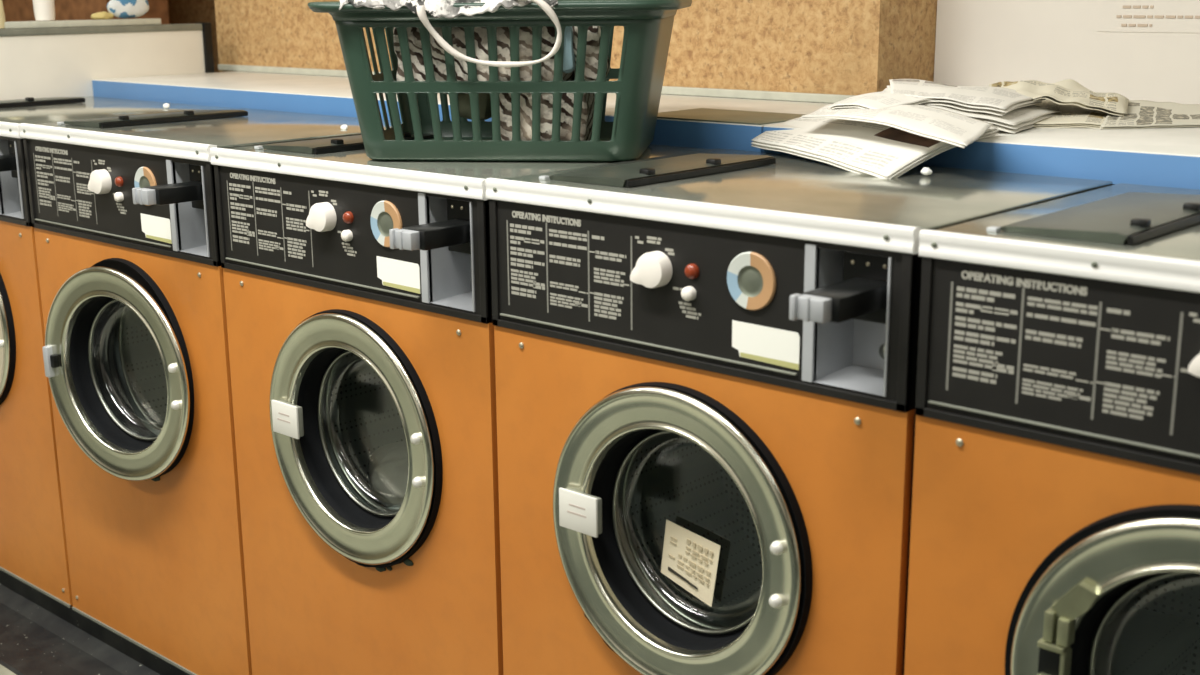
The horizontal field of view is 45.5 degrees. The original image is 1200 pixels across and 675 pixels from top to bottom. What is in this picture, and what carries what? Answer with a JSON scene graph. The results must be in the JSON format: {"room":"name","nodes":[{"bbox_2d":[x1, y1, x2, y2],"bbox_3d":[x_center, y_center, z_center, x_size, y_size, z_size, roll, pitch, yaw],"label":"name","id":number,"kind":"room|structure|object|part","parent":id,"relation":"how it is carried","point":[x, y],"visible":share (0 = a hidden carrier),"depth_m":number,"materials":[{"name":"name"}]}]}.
{"room":"laundry","nodes":[
{"label":"laundry","id":0,"kind":"room"},
{"bbox_2d":[0,664,15,674],"bbox_3d":[-0.513,1.078,1.683,9.000,0.100,5.800,12,18,41],"label":"floor","id":1,"kind":"structure","parent":0,"point":[3,671],"depth_m":3.02,"materials":[{"name":"tile"}]},
{"bbox_2d":[2,0,169,23],"bbox_3d":[-2.033,-0.821,5.622,0.980,1.750,0.245,12,18,41],"label":"tall cabinet","id":2,"kind":"object","parent":1,"relation":"on","point":[14,10],"visible":0.02,"depth_m":5.28,"materials":[{"name":"brown wood"}]},
{"bbox_3d":[-2.294,-0.863,5.695,0.475,1.640,0.015,12,18,41],"label":"cupboard door","id":3,"kind":"part","parent":2,"relation":"part of","materials":[{"name":"brown wood"}]},
{"bbox_3d":[-1.930,-0.788,5.375,0.475,1.640,0.015,12,18,41],"label":"cupboard door","id":4,"kind":"part","parent":2,"relation":"part of","materials":[{"name":"brown wood"}]},
{"bbox_2d":[0,22,214,100],"bbox_3d":[-1.495,-0.130,3.695,0.046,1.310,1.215,12,18,41],"label":"wall","id":5,"kind":"structure","parent":1,"relation":"on","point":[52,61],"depth_m":3.72,"materials":[{"name":"white paint"}]},
{"bbox_2d":[0,0,4,28],"bbox_3d":[-1.497,-0.815,3.540,0.044,0.100,0.044,12,18,41],"label":"bottle","id":6,"kind":"object","parent":5,"relation":"on","point":[2,14],"visible":1,"depth_m":3.54,"materials":[{"name":"beige plastic"}]},
{"bbox_2d":[2,18,160,28],"bbox_3d":[-1.348,-0.817,3.719,0.053,0.016,0.435,12,18,41],"label":"board","id":7,"kind":"object","parent":5,"relation":"on","point":[144,21],"visible":1,"depth_m":3.69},
{"bbox_2d":[32,0,54,20],"bbox_3d":[-1.416,-0.912,3.625,0.057,0.215,0.057,12,18,41],"label":"bottle","id":8,"kind":"object","parent":7,"relation":"on","point":[44,10],"visible":1,"depth_m":3.63,"materials":[{"name":"white plastic"}]},
{"bbox_2d":[91,11,113,18],"bbox_3d":[-1.305,-0.846,3.759,0.033,0.020,0.063,12,18,41],"label":"rag","id":9,"kind":"object","parent":7,"relation":"on","point":[99,15],"visible":1,"depth_m":3.75,"materials":[{"name":"fabric"}]},
{"bbox_2d":[107,0,148,18],"bbox_3d":[-1.258,-0.884,3.812,0.046,0.066,0.121,12,18,41],"label":"packet","id":10,"kind":"object","parent":7,"relation":"on","point":[123,9],"visible":1,"depth_m":3.79,"materials":[{"name":"white plastic"}]},
{"bbox_3d":[-1.510,-0.753,3.534,0.043,0.017,1.188,12,18,41],"label":"rail","id":11,"kind":"part","parent":5,"relation":"part of","materials":[{"name":"white wood"}]},
{"bbox_3d":[-1.100,-0.807,3.984,0.044,0.137,0.025,12,18,41],"label":"post","id":12,"kind":"part","parent":5,"relation":"part of","materials":[{"name":"paint"}]},
{"bbox_2d":[92,71,833,151],"bbox_3d":[-0.376,0.018,3.334,2.142,1.176,0.448,12,18,41],"label":"ledge","id":13,"kind":"object","parent":1,"relation":"on","point":[703,122],"visible":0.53,"depth_m":3.10,"materials":[{"name":"blue laminate"}]},
{"bbox_2d":[93,71,833,126],"bbox_3d":[-0.381,-0.547,3.197,2.142,0.007,0.447,12,18,41],"label":"countertop","id":14,"kind":"structure","parent":13,"relation":"on","point":[314,85],"depth_m":3.29,"materials":[{"name":"laminate"}]},
{"bbox_2d":[763,123,1199,189],"bbox_3d":[1.665,0.406,1.675,3.164,1.173,0.658,12,18,41],"label":"ledge","id":15,"kind":"object","parent":1,"relation":"on","point":[1164,157],"visible":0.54,"depth_m":2.02,"materials":[{"name":"blue laminate"}]},
{"bbox_2d":[883,88,1061,133],"bbox_3d":[0.570,-0.368,2.311,0.295,0.050,0.321,6,15,26],"label":"newspaper","id":16,"kind":"object","parent":15,"relation":"on","point":[1014,121],"visible":0.3,"depth_m":2.20,"materials":[{"name":"white paper"}]},
{"bbox_2d":[887,79,1045,115],"bbox_3d":[0.581,-0.394,2.320,0.251,0.042,0.281,5,15,21],"label":"newspaper","id":17,"kind":"object","parent":16,"relation":"on","point":[999,101],"visible":0.95,"depth_m":2.25,"materials":[{"name":"white paper"}]},
{"bbox_2d":[764,123,1199,156],"bbox_3d":[1.660,-0.161,1.537,3.164,0.007,0.657,12,18,41],"label":"countertop","id":18,"kind":"structure","parent":15,"relation":"on","point":[1165,141],"depth_m":2.08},
{"bbox_2d":[1032,99,1107,127],"bbox_3d":[0.777,-0.377,2.399,0.215,0.030,0.379,5,15,20],"label":"newspaper","id":19,"kind":"object","parent":15,"relation":"on","point":[1072,116],"visible":0.36,"depth_m":2.30,"materials":[{"name":"white paper"}]},
{"bbox_2d":[1099,100,1199,128],"bbox_3d":[0.943,-0.360,2.327,0.219,0.025,0.351,5,15,23],"label":"newspaper","id":20,"kind":"object","parent":15,"relation":"on","point":[1141,114],"visible":0.92,"depth_m":2.31,"materials":[{"name":"white paper"}]},
{"bbox_2d":[989,79,1128,115],"bbox_3d":[0.777,-0.409,2.420,0.279,0.051,0.210,1,14,6],"label":"newspaper","id":21,"kind":"object","parent":20,"relation":"on","point":[1068,91],"visible":0.77,"depth_m":2.38,"materials":[{"name":"white paper"}]},
{"bbox_2d":[0,584,159,674],"bbox_3d":[0.019,0.924,2.021,4.700,0.030,0.170,12,18,41],"label":"floor","id":22,"kind":"structure","parent":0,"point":[34,640],"depth_m":3.11,"materials":[{"name":"black tile"}]},
{"bbox_2d":[0,570,189,674],"bbox_3d":[0.253,0.836,2.266,4.700,0.082,0.528,12,18,41],"label":"trim","id":23,"kind":"structure","parent":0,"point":[101,633],"depth_m":3.12,"materials":[{"name":"black rubber"}]},
{"bbox_2d":[0,96,233,607],"bbox_3d":[-1.271,-0.017,3.383,0.673,1.071,0.635,12,18,41],"label":"washing machine","id":24,"kind":"object","parent":23,"relation":"on","point":[33,546],"visible":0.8,"depth_m":3.11,"materials":[{"name":"orange metal"}]},
{"bbox_3d":[-1.421,-0.044,3.208,0.417,0.417,0.020,12,18,41],"label":"door","id":25,"kind":"part","parent":24,"relation":"part of","materials":[{"name":"metal"}]},
{"bbox_3d":[-1.417,-0.468,3.112,0.673,0.029,0.020,12,18,41],"label":"trim","id":26,"kind":"part","parent":24,"relation":"part of","materials":[{"name":"silver metal"}]},
{"bbox_3d":[-1.244,-0.421,3.319,0.668,0.196,0.524,12,18,41],"label":"control panel","id":27,"kind":"part","parent":24,"relation":"part of","materials":[{"name":"black metal"}]},
{"bbox_3d":[-1.350,-0.563,3.388,0.018,0.011,0.016,12,18,41],"label":"lid knob","id":28,"kind":"part","parent":24,"relation":"part of","materials":[{"name":"black plastic"}]},
{"bbox_3d":[-1.420,-0.558,3.403,0.144,0.013,0.340,12,18,41],"label":"dispenser lid","id":29,"kind":"part","parent":24,"relation":"part of","materials":[{"name":"grey metal"}]},
{"bbox_3d":[-1.242,-0.524,3.297,0.671,0.006,0.516,12,18,41],"label":"plate","id":30,"kind":"part","parent":24,"relation":"part of","materials":[{"name":"metal"}]},
{"bbox_2d":[163,103,169,108],"bbox_3d":[-0.989,-0.529,3.265,0.017,0.012,0.014,12,18,41],"label":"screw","id":31,"kind":"object","parent":24,"relation":"on","point":[166,105],"visible":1,"depth_m":3.26,"materials":[{"name":"white plastic"}]},
{"bbox_2d":[19,108,401,674],"bbox_3d":[-0.767,0.086,2.939,0.673,1.073,0.635,12,18,41],"label":"washing machine","id":32,"kind":"object","parent":23,"relation":"on","point":[124,218],"visible":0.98,"depth_m":2.76,"materials":[{"name":"orange metal"}]},
{"bbox_3d":[-1.082,0.047,2.814,0.016,0.062,0.018,9,16,33],"label":"latch handle","id":33,"kind":"part","parent":32,"relation":"part of","materials":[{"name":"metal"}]},
{"bbox_3d":[-0.946,-0.294,2.699,0.056,0.046,0.022,12,18,41],"label":"selector knob","id":34,"kind":"part","parent":32,"relation":"part of","materials":[{"name":"white plastic"}]},
{"bbox_3d":[-0.963,-0.202,2.750,0.504,0.003,0.004,12,18,41],"label":"moulding","id":35,"kind":"part","parent":32,"relation":"part of","materials":[{"name":"metal"}]},
{"bbox_3d":[-0.919,0.071,2.717,0.417,0.417,0.019,9,16,33],"label":"door","id":36,"kind":"part","parent":32,"relation":"part of","materials":[{"name":"metal"}]},
{"bbox_3d":[-0.912,-0.366,2.668,0.673,0.029,0.020,12,18,41],"label":"trim","id":37,"kind":"part","parent":32,"relation":"part of","materials":[{"name":"silver metal"}]},
{"bbox_3d":[-0.740,-0.317,2.875,0.668,0.196,0.524,12,18,41],"label":"control panel","id":38,"kind":"part","parent":32,"relation":"part of","materials":[{"name":"black metal"}]},
{"bbox_3d":[-0.944,-0.434,2.838,0.018,0.011,0.016,12,18,41],"label":"lid knob","id":39,"kind":"part","parent":32,"relation":"part of","materials":[{"name":"black plastic"}]},
{"bbox_3d":[-0.776,-0.240,2.440,0.042,0.028,0.023,12,18,41],"label":"slide plate","id":40,"kind":"part","parent":32,"relation":"part of","materials":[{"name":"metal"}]},
{"bbox_3d":[-0.916,-0.456,2.958,0.144,0.013,0.340,12,18,41],"label":"dispenser lid","id":41,"kind":"part","parent":32,"relation":"part of","materials":[{"name":"grey metal"}]},
{"bbox_3d":[-0.846,-0.461,2.943,0.018,0.011,0.016,12,18,41],"label":"lid knob","id":42,"kind":"part","parent":32,"relation":"part of","materials":[{"name":"black plastic"}]},
{"bbox_3d":[-0.738,-0.422,2.853,0.671,0.006,0.516,12,18,41],"label":"plate","id":43,"kind":"part","parent":32,"relation":"part of","materials":[{"name":"metal"}]},
{"bbox_2d":[341,125,347,129],"bbox_3d":[-0.487,-0.400,2.725,0.017,0.011,0.013,12,18,41],"label":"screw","id":44,"kind":"object","parent":32,"relation":"on","point":[343,127],"visible":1,"depth_m":2.72,"materials":[{"name":"white plastic"}]},
{"bbox_2d":[210,132,709,674],"bbox_3d":[-0.262,0.192,2.495,0.673,1.069,0.635,12,18,41],"label":"washing machine","id":45,"kind":"object","parent":23,"relation":"on","point":[358,287],"visible":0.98,"depth_m":2.31,"materials":[{"name":"orange metal"}]},
{"bbox_3d":[-0.521,0.136,2.400,0.067,0.052,0.011,12,18,41],"label":"latch handle","id":46,"kind":"part","parent":45,"relation":"part of","materials":[{"name":"white plastic"}]},
{"bbox_3d":[-0.441,-0.190,2.255,0.056,0.046,0.022,12,18,41],"label":"selector knob","id":47,"kind":"part","parent":45,"relation":"part of","materials":[{"name":"white plastic"}]},
{"bbox_3d":[-0.458,-0.099,2.306,0.504,0.003,0.004,12,18,41],"label":"moulding","id":48,"kind":"part","parent":45,"relation":"part of","materials":[{"name":"metal"}]},
{"bbox_3d":[-0.440,-0.326,2.394,0.018,0.011,0.016,12,18,41],"label":"lid knob","id":49,"kind":"part","parent":45,"relation":"part of","materials":[{"name":"black plastic"}]},
{"bbox_3d":[-0.411,-0.348,2.515,0.144,0.013,0.340,12,18,41],"label":"dispenser lid","id":50,"kind":"part","parent":45,"relation":"part of","materials":[{"name":"grey metal"}]},
{"bbox_3d":[-0.408,-0.259,2.225,0.673,0.029,0.020,12,18,41],"label":"trim","id":51,"kind":"part","parent":45,"relation":"part of","materials":[{"name":"silver metal"}]},
{"bbox_3d":[-0.405,0.165,2.313,0.417,0.417,0.020,12,18,41],"label":"door","id":52,"kind":"part","parent":45,"relation":"part of","materials":[{"name":"metal"}]},
{"bbox_3d":[-0.235,-0.213,2.431,0.668,0.196,0.524,12,18,41],"label":"control panel","id":53,"kind":"part","parent":45,"relation":"part of","materials":[{"name":"black metal"}]},
{"bbox_2d":[368,440,407,506],"bbox_3d":[-0.292,0.258,2.517,0.283,0.130,0.169,5,15,22],"label":"crumpled cloth","id":54,"kind":"object","parent":45,"relation":"in","point":[388,465],"visible":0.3,"depth_m":2.48,"materials":[{"name":"grey fabric"}]},
{"bbox_3d":[-0.272,-0.137,1.996,0.042,0.028,0.023,12,18,41],"label":"slide plate","id":55,"kind":"part","parent":45,"relation":"part of","materials":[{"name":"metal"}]},
{"bbox_3d":[-0.341,-0.353,2.500,0.018,0.011,0.016,12,18,41],"label":"lid knob","id":56,"kind":"part","parent":45,"relation":"part of","materials":[{"name":"black plastic"}]},
{"bbox_3d":[-0.234,-0.314,2.410,0.671,0.006,0.516,12,18,41],"label":"plate","id":57,"kind":"part","parent":45,"relation":"part of","materials":[{"name":"metal"}]},
{"bbox_2d":[307,0,691,160],"bbox_3d":[-0.145,-0.428,2.341,0.575,0.242,0.423,1,14,7],"label":"laundry basket","id":58,"kind":"object","parent":45,"relation":"on","point":[647,24],"visible":0.83,"depth_m":2.18,"materials":[{"name":"green plastic"}]},
{"bbox_2d":[339,0,561,66],"bbox_3d":[-0.203,-0.508,2.282,0.345,0.136,0.377,1,14,7],"label":"laundry bag","id":59,"kind":"object","parent":58,"relation":"in","point":[435,8],"visible":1,"depth_m":2.12,"materials":[{"name":"white fabric"}]},
{"bbox_2d":[458,93,491,119],"bbox_3d":[-0.191,-0.390,2.313,0.066,0.068,0.180,1,14,7],"label":"garment","id":60,"kind":"object","parent":58,"relation":"in","point":[463,98],"visible":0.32,"depth_m":2.23,"materials":[{"name":"fabric"}]},
{"bbox_2d":[393,26,573,93],"bbox_3d":[-0.171,-0.459,2.282,0.304,0.142,0.237,1,14,7],"label":"clothes","id":61,"kind":"object","parent":58,"relation":"in","point":[548,32],"visible":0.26,"depth_m":2.18,"materials":[{"name":"white fabric"}]},
{"bbox_2d":[499,93,594,140],"bbox_3d":[-0.084,-0.363,2.289,0.163,0.114,0.197,0,14,3],"label":"garment","id":62,"kind":"object","parent":58,"relation":"in","point":[588,101],"visible":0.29,"depth_m":2.21,"materials":[{"name":"fabric"}]},
{"bbox_2d":[572,26,609,80],"bbox_3d":[-0.015,-0.450,2.221,0.054,0.114,0.133,1,14,4],"label":"crumpled knit","id":63,"kind":"object","parent":62,"relation":"on","point":[594,32],"visible":0.3,"depth_m":2.17,"materials":[{"name":"white fabric"}]},
{"bbox_2d":[563,26,574,72],"bbox_3d":[-0.051,-0.446,2.188,0.029,0.082,0.073,1,14,6],"label":"towel","id":64,"kind":"object","parent":58,"relation":"in","point":[569,57],"visible":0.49,"depth_m":2.16,"materials":[{"name":"blue fabric"}]},
{"bbox_2d":[485,148,1112,674],"bbox_3d":[0.240,0.295,2.048,0.673,1.072,0.642,12,18,41],"label":"washing machine","id":65,"kind":"object","parent":23,"relation":"on","point":[720,345],"visible":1,"depth_m":1.83,"materials":[{"name":"orange metal"}]},
{"bbox_3d":[-0.024,0.238,1.962,0.067,0.052,0.011,12,18,41],"label":"latch handle","id":66,"kind":"part","parent":65,"relation":"part of","materials":[{"name":"white plastic"}]},
{"bbox_3d":[0.065,-0.225,1.950,0.018,0.011,0.016,12,18,41],"label":"lid knob","id":67,"kind":"part","parent":65,"relation":"part of","materials":[{"name":"black plastic"}]},
{"bbox_3d":[0.046,0.005,1.862,0.504,0.003,0.004,12,18,41],"label":"moulding","id":68,"kind":"part","parent":65,"relation":"part of","materials":[{"name":"metal"}]},
{"bbox_3d":[0.063,-0.086,1.811,0.056,0.046,0.022,12,18,41],"label":"selector knob","id":69,"kind":"part","parent":65,"relation":"part of","materials":[{"name":"white plastic"}]},
{"bbox_3d":[0.093,-0.247,2.071,0.144,0.013,0.340,12,18,41],"label":"dispenser lid","id":70,"kind":"part","parent":65,"relation":"part of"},
{"bbox_3d":[0.092,0.268,1.875,0.417,0.417,0.020,12,18,41],"label":"door","id":71,"kind":"part","parent":65,"relation":"part of","materials":[{"name":"metal"}]},
{"bbox_2d":[661,519,720,606],"bbox_3d":[0.121,0.307,1.944,0.103,0.106,0.003,12,18,41],"label":"ticket","id":72,"kind":"object","parent":65,"relation":"attached to","point":[690,560],"visible":1,"depth_m":1.94,"materials":[{"name":"beige paper"}]},
{"bbox_3d":[0.097,-0.157,1.780,0.673,0.029,0.020,12,18,41],"label":"trim","id":73,"kind":"part","parent":65,"relation":"part of","materials":[{"name":"silver metal"}]},
{"bbox_3d":[0.269,-0.109,1.987,0.668,0.196,0.524,12,18,41],"label":"control panel","id":74,"kind":"part","parent":65,"relation":"part of","materials":[{"name":"black metal"}]},
{"bbox_3d":[0.163,-0.252,2.055,0.018,0.011,0.016,12,18,41],"label":"lid knob","id":75,"kind":"part","parent":65,"relation":"part of","materials":[{"name":"black plastic"}]},
{"bbox_3d":[0.271,-0.212,1.965,0.671,0.006,0.516,12,18,41],"label":"plate","id":76,"kind":"part","parent":65,"relation":"part of","materials":[{"name":"metal"}]},
{"bbox_3d":[0.228,-0.031,1.547,0.042,0.028,0.023,12,18,41],"label":"slide plate","id":77,"kind":"part","parent":65,"relation":"part of","materials":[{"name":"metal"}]},
{"bbox_2d":[751,117,998,178],"bbox_3d":[0.393,-0.301,2.205,0.251,0.065,0.429,-8,16,-30],"label":"newspaper","id":78,"kind":"object","parent":65,"relation":"on","point":[874,149],"visible":0.76,"depth_m":2.12,"materials":[{"name":"white paper"}]},
{"bbox_2d":[799,104,992,147],"bbox_3d":[0.460,-0.323,2.121,0.164,0.038,0.419,-8,15,-27],"label":"newspaper","id":79,"kind":"object","parent":78,"relation":"on","point":[956,129],"visible":0.83,"depth_m":2.07,"materials":[{"name":"white paper"}]},
{"bbox_2d":[828,90,935,109],"bbox_3d":[0.432,-0.365,2.220,0.141,0.028,0.142,12,18,41],"label":"newspaper","id":80,"kind":"object","parent":79,"relation":"on","point":[883,99],"visible":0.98,"depth_m":2.19,"materials":[{"name":"white paper"}]},
{"bbox_2d":[920,167,931,174],"bbox_3d":[0.456,-0.232,2.000,0.014,0.011,0.015,-3,14,-12],"label":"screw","id":81,"kind":"object","parent":65,"relation":"on","point":[925,171],"visible":1,"depth_m":2.00,"materials":[{"name":"white plastic"}]},
{"bbox_2d":[902,415,915,674],"bbox_3d":[0.525,0.452,1.889,0.010,0.838,0.486,12,18,41],"label":"strip","id":82,"kind":"object","parent":23,"relation":"on","point":[914,415],"visible":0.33,"depth_m":1.65,"materials":[{"name":"metal"}]},
{"bbox_2d":[904,183,1199,674],"bbox_3d":[0.746,0.399,1.607,0.673,1.070,0.635,12,18,41],"label":"washing machine","id":83,"kind":"object","parent":23,"relation":"on","point":[1055,516],"visible":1,"depth_m":1.51,"materials":[{"name":"orange metal"}]},
{"bbox_3d":[0.773,-0.005,1.543,0.668,0.196,0.524,12,18,41],"label":"control panel","id":84,"kind":"part","parent":83,"relation":"part of","materials":[{"name":"black metal"}]},
{"bbox_3d":[0.601,-0.052,1.336,0.673,0.029,0.020,12,18,41],"label":"trim","id":85,"kind":"part","parent":83,"relation":"part of","materials":[{"name":"silver metal"}]},
{"bbox_3d":[0.551,0.109,1.418,0.504,0.003,0.004,12,18,41],"label":"moulding","id":86,"kind":"part","parent":83,"relation":"part of","materials":[{"name":"black metal"}]},
{"bbox_3d":[0.775,-0.107,1.521,0.671,0.006,0.516,12,18,41],"label":"plate","id":87,"kind":"part","parent":83,"relation":"part of","materials":[{"name":"metal"}]},
{"bbox_3d":[0.598,-0.142,1.627,0.144,0.013,0.340,12,18,41],"label":"dispenser lid","id":88,"kind":"part","parent":83,"relation":"part of","materials":[{"name":"grey metal"}]},
{"bbox_3d":[0.604,0.380,1.426,0.417,0.417,0.020,12,18,41],"label":"door","id":89,"kind":"part","parent":83,"relation":"part of","materials":[{"name":"metal"}]},
{"bbox_3d":[0.569,-0.120,1.506,0.018,0.011,0.016,12,18,41],"label":"lid knob","id":90,"kind":"part","parent":83,"relation":"part of","materials":[{"name":"black plastic"}]},
{"bbox_3d":[0.644,0.369,1.469,0.273,0.273,0.030,12,18,41],"label":"door glass","id":91,"kind":"part","parent":83,"relation":"part of","materials":[{"name":"black glass"}]},
{"bbox_3d":[0.667,-0.146,1.612,0.018,0.011,0.016,12,18,41],"label":"lid knob","id":92,"kind":"part","parent":83,"relation":"part of","materials":[{"name":"black plastic"}]},
{"bbox_3d":[0.586,0.020,1.350,0.056,0.046,0.022,12,18,41],"label":"selector knob","id":93,"kind":"part","parent":83,"relation":"part of","materials":[{"name":"white plastic"}]},
{"bbox_2d":[168,0,218,71],"bbox_3d":[-1.235,-1.243,5.526,2.200,2.600,0.100,12,18,41],"label":"wall","id":94,"kind":"structure","parent":0,"point":[180,11],"depth_m":5.81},
{"bbox_2d":[214,0,936,102],"bbox_3d":[-0.215,-0.748,3.462,2.183,2.600,0.220,12,18,41],"label":"wall","id":95,"kind":"structure","parent":0,"point":[840,47],"depth_m":2.86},
{"bbox_2d":[218,64,856,102],"bbox_3d":[-0.287,-0.611,3.403,2.172,0.016,0.012,12,18,41],"label":"trim","id":96,"kind":"structure","parent":95,"relation":"attached to","point":[672,90],"depth_m":2.95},
{"bbox_2d":[934,0,1199,103],"bbox_3d":[2.408,-0.254,1.342,4.628,2.600,0.090,12,18,41],"label":"wall","id":97,"kind":"structure","parent":0,"point":[978,42],"depth_m":2.66,"materials":[{"name":"white paint"}]},
{"bbox_2d":[1097,0,1199,32],"bbox_3d":[1.106,-0.720,2.374,0.550,0.422,0.003,12,18,41],"label":"notice sheet","id":98,"kind":"object","parent":97,"relation":"attached to","point":[1170,16],"visible":1,"depth_m":2.54,"materials":[{"name":"beige paper"}]}
]}

